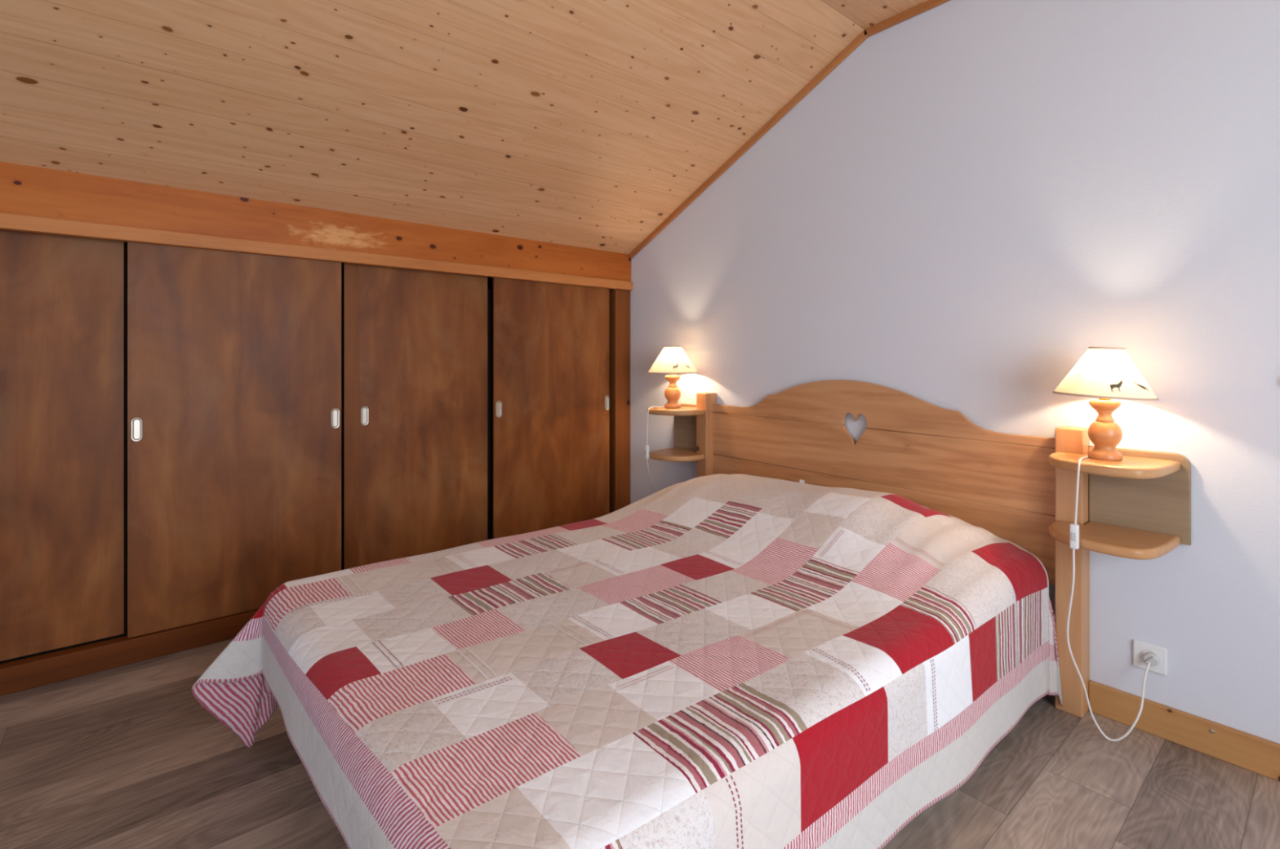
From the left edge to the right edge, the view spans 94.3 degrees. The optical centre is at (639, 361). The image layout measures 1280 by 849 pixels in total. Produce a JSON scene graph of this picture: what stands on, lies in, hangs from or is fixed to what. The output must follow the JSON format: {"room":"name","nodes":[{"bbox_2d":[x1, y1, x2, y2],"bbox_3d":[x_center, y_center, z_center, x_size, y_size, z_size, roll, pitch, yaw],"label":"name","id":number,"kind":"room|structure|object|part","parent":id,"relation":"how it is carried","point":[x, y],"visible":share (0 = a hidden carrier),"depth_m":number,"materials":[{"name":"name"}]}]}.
{"room":"bedroom","nodes":[
{"label":"bedroom","id":0,"kind":"room"},
{"bbox_2d":[0,0,864,289],"bbox_3d":[-1.496,-0.949,1.952,4.840,1.078,2.224,0,0,-40],"label":"ceiling","id":1,"kind":"structure","parent":0,"point":[580,123],"depth_m":2.27,"materials":[{"name":"brown wood"}]},
{"bbox_2d":[0,638,1279,848],"bbox_3d":[-0.543,1.190,0.808,4.600,0.080,5.200,0,0,-40],"label":"floor","id":2,"kind":"structure","parent":0,"point":[125,757],"depth_m":1.61,"materials":[{"name":"brown wood"}]},
{"bbox_2d":[0,212,632,696],"bbox_3d":[-1.987,0.321,2.579,4.549,1.658,0.612,0,0,-40],"label":"wardrobe","id":3,"kind":"object","parent":2,"relation":"on","point":[194,427],"visible":0.88,"depth_m":2.50,"materials":[{"name":"brown wood"}]},
{"bbox_3d":[-2.294,0.288,2.040,0.787,1.524,0.018,0,0,-40],"label":"sliding door","id":4,"kind":"part","parent":3,"relation":"part of","materials":[{"name":"brown wood"}]},
{"bbox_3d":[-1.925,0.261,2.272,0.034,0.092,0.006,0,0,-40],"label":"recessed pull","id":5,"kind":"part","parent":3,"relation":"part of","materials":[{"name":"metal"}]},
{"bbox_3d":[-1.667,0.290,2.503,0.746,1.528,0.018,0,0,-40],"label":"sliding door","id":6,"kind":"part","parent":3,"relation":"part of","materials":[{"name":"brown wood"}]},
{"bbox_3d":[-1.805,-0.481,2.360,4.548,0.054,0.042,0,0,-40],"label":"head trim","id":7,"kind":"part","parent":3,"relation":"part of","materials":[{"name":"brown wood"}]},
{"bbox_3d":[-1.393,0.261,2.716,0.034,0.092,0.006,0,0,-40],"label":"recessed pull","id":8,"kind":"part","parent":3,"relation":"part of","materials":[{"name":"metal"}]},
{"bbox_3d":[-1.316,0.261,2.839,0.034,0.092,0.006,0,0,-40],"label":"recessed pull","id":9,"kind":"part","parent":3,"relation":"part of","materials":[{"name":"metal"}]},
{"bbox_3d":[-1.116,0.288,3.022,0.722,1.524,0.018,0,0,-40],"label":"sliding door","id":10,"kind":"part","parent":3,"relation":"part of","materials":[{"name":"brown wood"}]},
{"bbox_3d":[-0.769,0.261,3.235,0.034,0.092,0.006,0,0,-40],"label":"recessed pull","id":11,"kind":"part","parent":3,"relation":"part of","materials":[{"name":"metal"}]},
{"bbox_3d":[-0.496,0.290,3.478,0.780,1.528,0.018,0,0,-40],"label":"sliding door","id":12,"kind":"part","parent":3,"relation":"part of","materials":[{"name":"brown wood"}]},
{"bbox_3d":[-0.205,0.261,3.705,0.034,0.092,0.006,0,0,-40],"label":"recessed pull","id":13,"kind":"part","parent":3,"relation":"part of","materials":[{"name":"metal"}]},
{"bbox_3d":[-0.128,0.302,3.806,0.120,1.510,0.066,0,0,-40],"label":"post","id":14,"kind":"part","parent":3,"relation":"part of","materials":[{"name":"brown wood"}]},
{"bbox_2d":[696,379,1089,717],"bbox_3d":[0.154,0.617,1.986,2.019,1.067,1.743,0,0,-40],"label":"headboard","id":15,"kind":"object","parent":2,"relation":"on","point":[928,455],"visible":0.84,"depth_m":2.33,"materials":[{"name":"brown wood"}]},
{"bbox_2d":[191,474,1062,848],"bbox_3d":[0.078,0.812,1.827,2.257,0.663,1.561,0,0,-40],"label":"patchwork quilt","id":16,"kind":"object","parent":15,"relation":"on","point":[714,661],"visible":1,"depth_m":1.37,"materials":[{"name":"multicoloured fabric"}]},
{"bbox_3d":[0.364,0.662,3.246,0.084,0.976,0.076,0,0,-40],"label":"headboard post","id":17,"kind":"part","parent":15,"relation":"part of","materials":[{"name":"brown wood"}]},
{"bbox_3d":[0.914,0.421,2.617,0.022,0.676,1.603,0,0,-40],"label":"headboard panel","id":18,"kind":"part","parent":15,"relation":"part of","materials":[{"name":"brown wood"}]},
{"bbox_3d":[1.431,0.685,1.965,0.084,0.930,0.076,0,0,-40],"label":"headboard post","id":19,"kind":"part","parent":15,"relation":"part of","materials":[{"name":"brown wood"}]},
{"bbox_2d":[822,0,928,29],"bbox_3d":[0.207,-1.458,-0.092,4.840,0.060,3.096,0,0,-40],"label":"ceiling","id":20,"kind":"structure","parent":0,"point":[866,14],"depth_m":2.40,"materials":[{"name":"brown wood"}]},
{"bbox_2d":[609,0,1279,743],"bbox_3d":[1.270,-0.139,2.319,0.120,2.578,5.200,0,0,-40],"label":"wall","id":21,"kind":"structure","parent":0,"point":[980,197],"depth_m":2.05,"materials":[{"name":"white paint"}]},
{"bbox_2d":[0,161,631,281],"bbox_3d":[-1.869,-0.587,2.399,4.600,0.197,0.140,0,0,-40],"label":"wooden beam","id":22,"kind":"structure","parent":21,"relation":"attached to","point":[28,190],"depth_m":2.54,"materials":[{"name":"brown wood"}]},
{"bbox_2d":[647,403,704,462],"bbox_3d":[0.201,0.388,3.274,0.297,0.285,0.320,0,0,-40],"label":"shelf","id":23,"kind":"object","parent":21,"relation":"attached to","point":[684,449],"visible":0.85,"depth_m":3.31,"materials":[{"name":"brown wood"}]},
{"bbox_2d":[644,346,698,491],"bbox_3d":[0.182,0.529,3.296,0.283,1.223,0.294,0,0,34],"label":"table lamp","id":24,"kind":"object","parent":23,"relation":"on","point":[672,360],"visible":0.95,"depth_m":3.23,"materials":[{"name":"beige fabric"}]},
{"bbox_2d":[644,444,648,458],"bbox_3d":[0.038,0.494,3.230,0.018,0.072,0.021,0,0,-40],"label":"switch","id":25,"kind":"object","parent":24,"relation":"attached to","point":[646,447],"depth_m":3.22,"materials":[{"name":"grey plastic"}]},
{"bbox_3d":[0.129,0.695,3.345,0.086,0.891,0.294,0,0,23],"label":"cord","id":26,"kind":"part","parent":24,"relation":"part of","materials":[{"name":"white plastic"}]},
{"bbox_3d":[0.182,-0.008,3.296,0.280,0.143,0.280,0,0,-40],"label":"lamp shade","id":27,"kind":"part","parent":24,"relation":"part of","materials":[{"name":"beige fabric"}]},
{"bbox_3d":[0.283,0.385,3.391,0.020,0.280,0.247,0,0,-40],"label":"panel","id":28,"kind":"part","parent":23,"relation":"part of","materials":[{"name":"brown wood"}]},
{"bbox_2d":[629,30,868,257],"bbox_3d":[0.461,-1.044,3.179,0.022,0.769,1.639,0,0,-40],"label":"trim","id":29,"kind":"structure","parent":21,"relation":"attached to","point":[862,37],"depth_m":3.00,"materials":[{"name":"brown wood"}]},
{"bbox_2d":[864,0,950,36],"bbox_3d":[1.926,-1.413,1.421,0.022,0.030,2.980,0,0,-40],"label":"trim","id":30,"kind":"structure","parent":21,"relation":"attached to","point":[930,4],"depth_m":2.42,"materials":[{"name":"brown wood"}]},
{"bbox_2d":[1048,445,1191,559],"bbox_3d":[1.429,0.415,1.800,0.297,0.274,0.320,0,0,-40],"label":"shelf","id":31,"kind":"object","parent":21,"relation":"attached to","point":[1140,504],"visible":0.98,"depth_m":1.79,"materials":[{"name":"brown wood"}]},
{"bbox_2d":[1052,346,1159,741],"bbox_3d":[1.407,0.549,1.807,0.304,1.186,0.256,0,0,-40],"label":"table lamp","id":32,"kind":"object","parent":31,"relation":"on","point":[1104,373],"visible":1,"depth_m":1.77,"materials":[{"name":"beige fabric"}]},
{"bbox_2d":[1069,523,1079,549],"bbox_3d":[1.276,0.514,1.744,0.018,0.072,0.021,0,0,-40],"label":"switch","id":33,"kind":"object","parent":32,"relation":"attached to","point":[1073,527],"depth_m":1.74,"materials":[{"name":"grey plastic"}]},
{"bbox_3d":[1.419,0.032,1.812,0.252,0.143,0.252,1,3,-40],"label":"lamp shade","id":34,"kind":"part","parent":32,"relation":"part of","materials":[{"name":"beige fabric"}]},
{"bbox_3d":[1.421,0.715,1.792,0.304,0.853,0.091,0,0,-5],"label":"cord","id":35,"kind":"part","parent":32,"relation":"part of","materials":[{"name":"white plastic"}]},
{"bbox_2d":[1109,380,1123,391],"bbox_3d":[1.375,0.071,1.710,0.033,0.035,0.017,0,0,13],"label":"print","id":36,"kind":"object","parent":32,"relation":"attached to","point":[1114,385],"depth_m":1.71},
{"bbox_2d":[1133,381,1149,392],"bbox_3d":[1.434,0.073,1.698,0.039,0.032,0.009,0,0,15],"label":"print","id":37,"kind":"object","parent":32,"relation":"attached to","point":[1138,387],"depth_m":1.71},
{"bbox_3d":[1.559,0.412,1.860,0.020,0.269,0.247,0,0,-40],"label":"panel","id":38,"kind":"part","parent":31,"relation":"part of","materials":[{"name":"brown wood"}]},
{"bbox_2d":[1133,640,1166,675],"bbox_3d":[1.582,0.919,1.842,0.010,0.082,0.080,0,0,-40],"label":"wall socket","id":39,"kind":"object","parent":21,"relation":"attached to","point":[1140,648],"visible":0.94,"depth_m":1.84,"materials":[{"name":"white plastic"}]},
{"bbox_2d":[1088,680,1279,782],"bbox_3d":[2.179,1.101,1.116,0.024,0.098,2.187,0,0,-40],"label":"baseboard","id":40,"kind":"structure","parent":21,"relation":"attached to","point":[1259,755],"depth_m":1.76,"materials":[{"name":"brown wood"}]}
]}

